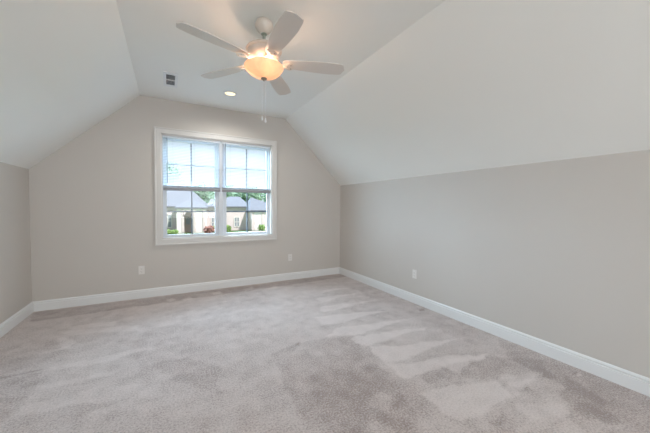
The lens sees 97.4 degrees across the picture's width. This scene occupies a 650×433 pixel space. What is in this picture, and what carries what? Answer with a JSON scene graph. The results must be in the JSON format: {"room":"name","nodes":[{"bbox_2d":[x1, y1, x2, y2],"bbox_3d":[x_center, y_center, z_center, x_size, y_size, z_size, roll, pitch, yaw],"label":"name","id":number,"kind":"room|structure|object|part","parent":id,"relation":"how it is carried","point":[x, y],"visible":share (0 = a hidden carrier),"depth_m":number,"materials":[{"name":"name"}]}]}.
{"room":"empty attic room","nodes":[
{"label":"empty attic room","id":0,"kind":"room"},
{"bbox_2d":[0,162,31,323],"bbox_3d":[-1.508,0.428,-0.358,0.150,1.678,8.694,-1,2,-29],"label":"wall","id":1,"kind":"structure","parent":0,"point":[15,243],"depth_m":3.00,"materials":[{"name":"beige paint"}]},
{"bbox_2d":[0,302,33,337],"bbox_3d":[-1.441,1.206,-0.292,0.016,0.120,8.394,-1,2,-29],"label":"baseboard","id":2,"kind":"structure","parent":1,"relation":"attached to","point":[10,323],"depth_m":2.99,"materials":[{"name":"white wood"}]},
{"bbox_2d":[0,0,139,168],"bbox_3d":[-1.012,-1.021,-0.141,1.258,1.211,8.694,-1,2,-29],"label":"ceiling","id":3,"kind":"structure","parent":0,"point":[66,66],"depth_m":2.32,"materials":[{"name":"paint"}]},
{"bbox_2d":[28,95,339,301],"bbox_3d":[-1.619,-0.267,4.430,4.271,2.739,0.150,-1,2,-29],"label":"wall","id":4,"kind":"structure","parent":0,"point":[92,199],"depth_m":3.86,"materials":[{"name":"beige paint"}]},
{"bbox_2d":[138,266,144,274],"bbox_3d":[-2.501,0.732,3.893,0.070,0.114,0.009,-1,2,-29],"label":"wall outlet","id":5,"kind":"object","parent":4,"relation":"attached to","point":[141,270],"visible":1,"depth_m":3.89,"materials":[{"name":"white plastic"}]},
{"bbox_2d":[33,267,339,311],"bbox_3d":[-1.589,1.045,4.402,4.271,0.120,0.016,-1,2,-29],"label":"baseboard","id":6,"kind":"structure","parent":4,"relation":"attached to","point":[59,303],"depth_m":4.05,"materials":[{"name":"white wood"}]},
{"bbox_2d":[162,137,218,237],"bbox_3d":[-1.986,-0.423,4.251,0.744,1.442,0.080,-1,2,-29],"label":"window","id":7,"kind":"structure","parent":4,"relation":"in","point":[164,140],"depth_m":4.24,"materials":[{"name":"white plastic"}]},
{"bbox_3d":[-1.993,-0.762,4.256,0.708,0.712,0.026,-1,2,-29],"label":"sash","id":8,"kind":"part","parent":7,"relation":"part of","materials":[{"name":"clear glass"}]},
{"bbox_3d":[-1.981,-0.076,4.250,0.708,0.726,0.030,-1,2,-29],"label":"sash","id":9,"kind":"part","parent":7,"relation":"part of","materials":[{"name":"clear glass"}]},
{"bbox_2d":[162,135,219,191],"bbox_3d":[-1.935,-0.757,4.183,0.766,0.766,0.044,-1,2,-29],"label":"window blind","id":10,"kind":"object","parent":7,"relation":"attached to","point":[165,187],"visible":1,"depth_m":4.17,"materials":[{"name":"white plastic"}]},
{"bbox_3d":[-1.942,-0.394,4.202,0.760,0.038,0.028,-1,2,-29],"label":"rail","id":11,"kind":"part","parent":10,"relation":"part of","materials":[{"name":"grey plastic"}]},
{"bbox_2d":[154,126,276,245],"bbox_3d":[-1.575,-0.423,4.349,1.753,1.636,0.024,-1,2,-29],"label":"trim","id":12,"kind":"structure","parent":4,"relation":"attached to","point":[158,131],"depth_m":4.19,"materials":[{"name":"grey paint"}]},
{"bbox_2d":[218,142,223,235],"bbox_3d":[-1.626,-0.427,4.443,0.072,1.442,0.110,-1,2,-29],"label":"trim","id":13,"kind":"structure","parent":4,"relation":"attached to","point":[220,154],"depth_m":4.39,"materials":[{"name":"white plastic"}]},
{"bbox_2d":[223,144,269,234],"bbox_3d":[-1.271,-0.431,4.643,0.744,1.442,0.080,-1,2,-29],"label":"window","id":14,"kind":"structure","parent":4,"relation":"in","point":[267,211],"depth_m":4.65,"materials":[{"name":"white plastic"}]},
{"bbox_2d":[221,142,269,192],"bbox_3d":[-1.247,-0.765,4.561,0.766,0.766,0.044,-1,2,-29],"label":"window blind","id":15,"kind":"object","parent":14,"relation":"attached to","point":[233,189],"visible":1,"depth_m":4.54,"materials":[{"name":"white plastic"}]},
{"bbox_3d":[-1.253,-0.402,4.580,0.760,0.038,0.028,-1,2,-29],"label":"rail","id":16,"kind":"part","parent":15,"relation":"part of","materials":[{"name":"grey plastic"}]},
{"bbox_3d":[-1.278,-0.770,4.648,0.708,0.712,0.026,-1,2,-29],"label":"sash","id":17,"kind":"part","parent":14,"relation":"part of","materials":[{"name":"clear glass"}]},
{"bbox_3d":[-1.266,-0.085,4.642,0.708,0.726,0.030,-1,2,-29],"label":"sash","id":18,"kind":"part","parent":14,"relation":"part of","materials":[{"name":"clear glass"}]},
{"bbox_2d":[116,0,444,118],"bbox_3d":[0.446,-1.569,0.638,2.059,0.150,8.694,-1,2,-29],"label":"ceiling","id":19,"kind":"structure","parent":0,"point":[346,33],"depth_m":2.54,"materials":[{"name":"paint"}]},
{"bbox_2d":[163,71,177,87],"bbox_3d":[-1.807,-1.596,3.342,0.148,0.011,0.410,-1,2,-29],"label":"ceiling vent","id":20,"kind":"object","parent":19,"relation":"in","point":[170,79],"visible":1,"depth_m":3.32,"materials":[{"name":"white metal"}]},
{"bbox_2d":[223,91,236,96],"bbox_3d":[-1.243,-1.607,3.742,0.184,0.006,0.184,-1,2,-29],"label":"recessed light","id":21,"kind":"object","parent":19,"relation":"in","point":[227,93],"visible":1,"depth_m":3.73,"materials":[{"name":"white"}]},
{"bbox_2d":[176,10,343,122],"bbox_3d":[-0.462,-1.177,2.238,1.258,0.755,1.213,-1,2,-29],"label":"ceiling fan","id":22,"kind":"object","parent":19,"relation":"hanging from","point":[264,55],"visible":1,"depth_m":2.19,"materials":[{"name":"beige"}]},
{"bbox_3d":[-0.765,-1.226,1.989,0.141,0.031,0.511,2,3,43],"label":"blade","id":23,"kind":"part","parent":22,"relation":"part of","materials":[{"name":"white wood"}]},
{"bbox_3d":[-0.854,-1.242,2.457,0.511,0.031,0.141,1,2,25],"label":"blade","id":24,"kind":"part","parent":22,"relation":"part of","materials":[{"name":"white wood"}]},
{"bbox_3d":[-0.488,-1.154,2.287,0.310,0.095,0.310,-1,2,-29],"label":"lamp shade","id":25,"kind":"part","parent":22,"relation":"part of","materials":[{"name":"white glass"}]},
{"bbox_3d":[-0.503,-1.032,2.396,0.004,0.386,0.115,0,2,-7],"label":"pull chain","id":26,"kind":"part","parent":22,"relation":"part of","materials":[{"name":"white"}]},
{"bbox_3d":[-0.436,-1.247,2.686,0.141,0.031,0.511,1,2,7],"label":"blade","id":27,"kind":"part","parent":22,"relation":"part of","materials":[{"name":"white wood"}]},
{"bbox_3d":[-0.292,-1.220,1.929,0.141,0.031,0.511,-1,2,-29],"label":"blade","id":28,"kind":"part","parent":22,"relation":"part of","materials":[{"name":"white wood"}]},
{"bbox_3d":[-0.089,-1.234,2.360,0.511,0.031,0.141,0,2,-11],"label":"blade","id":29,"kind":"part","parent":22,"relation":"part of","materials":[{"name":"white wood"}]},
{"bbox_2d":[0,274,649,432],"bbox_3d":[0.424,1.244,0.733,4.271,0.001,8.394,-1,2,-29],"label":"floor","id":30,"kind":"structure","parent":0,"point":[335,353],"depth_m":2.18,"materials":[{"name":"carpet"}]},
{"bbox_2d":[286,0,649,185],"bbox_3d":[1.895,-1.049,1.452,1.254,1.224,8.694,-1,2,-29],"label":"ceiling","id":31,"kind":"structure","parent":0,"point":[469,85],"depth_m":2.27,"materials":[{"name":"paint"}]},
{"bbox_2d":[340,150,649,377],"bbox_3d":[2.369,0.389,1.767,0.150,1.665,8.694,-1,2,-29],"label":"wall","id":32,"kind":"structure","parent":0,"point":[557,252],"depth_m":2.57,"materials":[{"name":"beige paint"}]},
{"bbox_2d":[412,270,416,278],"bbox_3d":[1.182,0.761,3.774,0.009,0.114,0.070,-1,2,-29],"label":"wall outlet","id":33,"kind":"object","parent":32,"relation":"attached to","point":[414,273],"visible":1,"depth_m":3.77,"materials":[{"name":"white plastic"}]},
{"bbox_2d":[339,267,649,396],"bbox_3d":[2.290,1.162,1.753,0.016,0.120,8.394,-1,2,-29],"label":"baseboard","id":34,"kind":"structure","parent":32,"relation":"attached to","point":[636,382],"depth_m":2.56,"materials":[{"name":"white wood"}]},
{"label":"outside","id":35,"kind":"structure","parent":0,"visible":0},
{"bbox_2d":[167,230,265,234],"bbox_3d":[-14.698,1.589,58.068,150.000,0.300,104.206,-1,2,-29],"label":"lawn","id":36,"kind":"structure","parent":35,"point":[231,230],"depth_m":38.07,"materials":[{"name":"green plant"}]},
{"bbox_2d":[171,229,178,233],"bbox_3d":[-18.646,1.926,35.404,0.948,0.676,0.897,-1,3,-41],"label":"shrub","id":37,"kind":"object","parent":36,"relation":"on","point":[173,231],"visible":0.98,"depth_m":35.20,"materials":[{"name":"green plant"}]},
{"bbox_2d":[166,162,184,181],"bbox_3d":[-29.662,-4.427,52.153,7.399,11.928,7.170,1,2,4],"label":"tree","id":38,"kind":"object","parent":36,"relation":"on","point":[169,167],"visible":0.05,"depth_m":51.46,"materials":[{"name":"green plant"}]},
{"bbox_2d":[193,183,213,202],"bbox_3d":[-29.322,-3.370,65.939,6.905,8.885,7.473,-1,2,-29],"label":"tree","id":39,"kind":"object","parent":36,"relation":"on","point":[204,195],"visible":0.4,"depth_m":65.01,"materials":[{"name":"green plant"}]},
{"bbox_2d":[203,225,214,232],"bbox_3d":[-14.731,1.656,36.301,1.355,1.135,1.306,-1,3,-42],"label":"shrub","id":40,"kind":"object","parent":36,"relation":"on","point":[209,229],"visible":0.98,"depth_m":36.16,"materials":[{"name":"red plant"}]},
{"bbox_2d":[167,174,265,233],"bbox_3d":[-20.107,-2.228,43.407,25.200,8.250,15.150,-1,2,-29],"label":"neighbouring house","id":41,"kind":"structure","parent":36,"relation":"on","point":[176,200],"depth_m":39.69,"materials":[{"name":"white"}]},
{"bbox_3d":[-20.270,0.573,36.793,0.900,1.700,0.030,-1,2,-29],"label":"pane","id":42,"kind":"part","parent":41,"relation":"part of","materials":[{"name":"grey glass"}]},
{"bbox_3d":[-18.196,1.025,37.908,0.800,2.150,0.100,-1,2,-29],"label":"door","id":43,"kind":"part","parent":41,"relation":"part of","materials":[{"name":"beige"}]},
{"bbox_3d":[-12.822,0.788,41.571,0.750,1.350,0.030,-1,2,-29],"label":"pane","id":44,"kind":"part","parent":41,"relation":"part of","materials":[{"name":"grey glass"}]},
{"bbox_2d":[212,185,232,201],"bbox_3d":[-27.640,-4.194,78.372,7.380,9.708,7.611,-1,2,-29],"label":"tree","id":45,"kind":"object","parent":36,"relation":"on","point":[228,194],"visible":0.2,"depth_m":76.71,"materials":[{"name":"green plant"}]},
{"bbox_2d":[231,186,265,201],"bbox_3d":[-16.122,-2.470,59.645,6.830,7.697,7.130,-1,2,-29],"label":"tree","id":46,"kind":"object","parent":36,"relation":"on","point":[257,196],"visible":0.45,"depth_m":58.09,"materials":[{"name":"green plant"}]},
{"bbox_2d":[257,224,264,230],"bbox_3d":[-9.047,1.605,40.535,1.104,1.068,1.100,-1,2,-29],"label":"shrub","id":47,"kind":"object","parent":36,"relation":"on","point":[260,227],"visible":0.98,"depth_m":40.34,"materials":[{"name":"green plant"}]}
]}

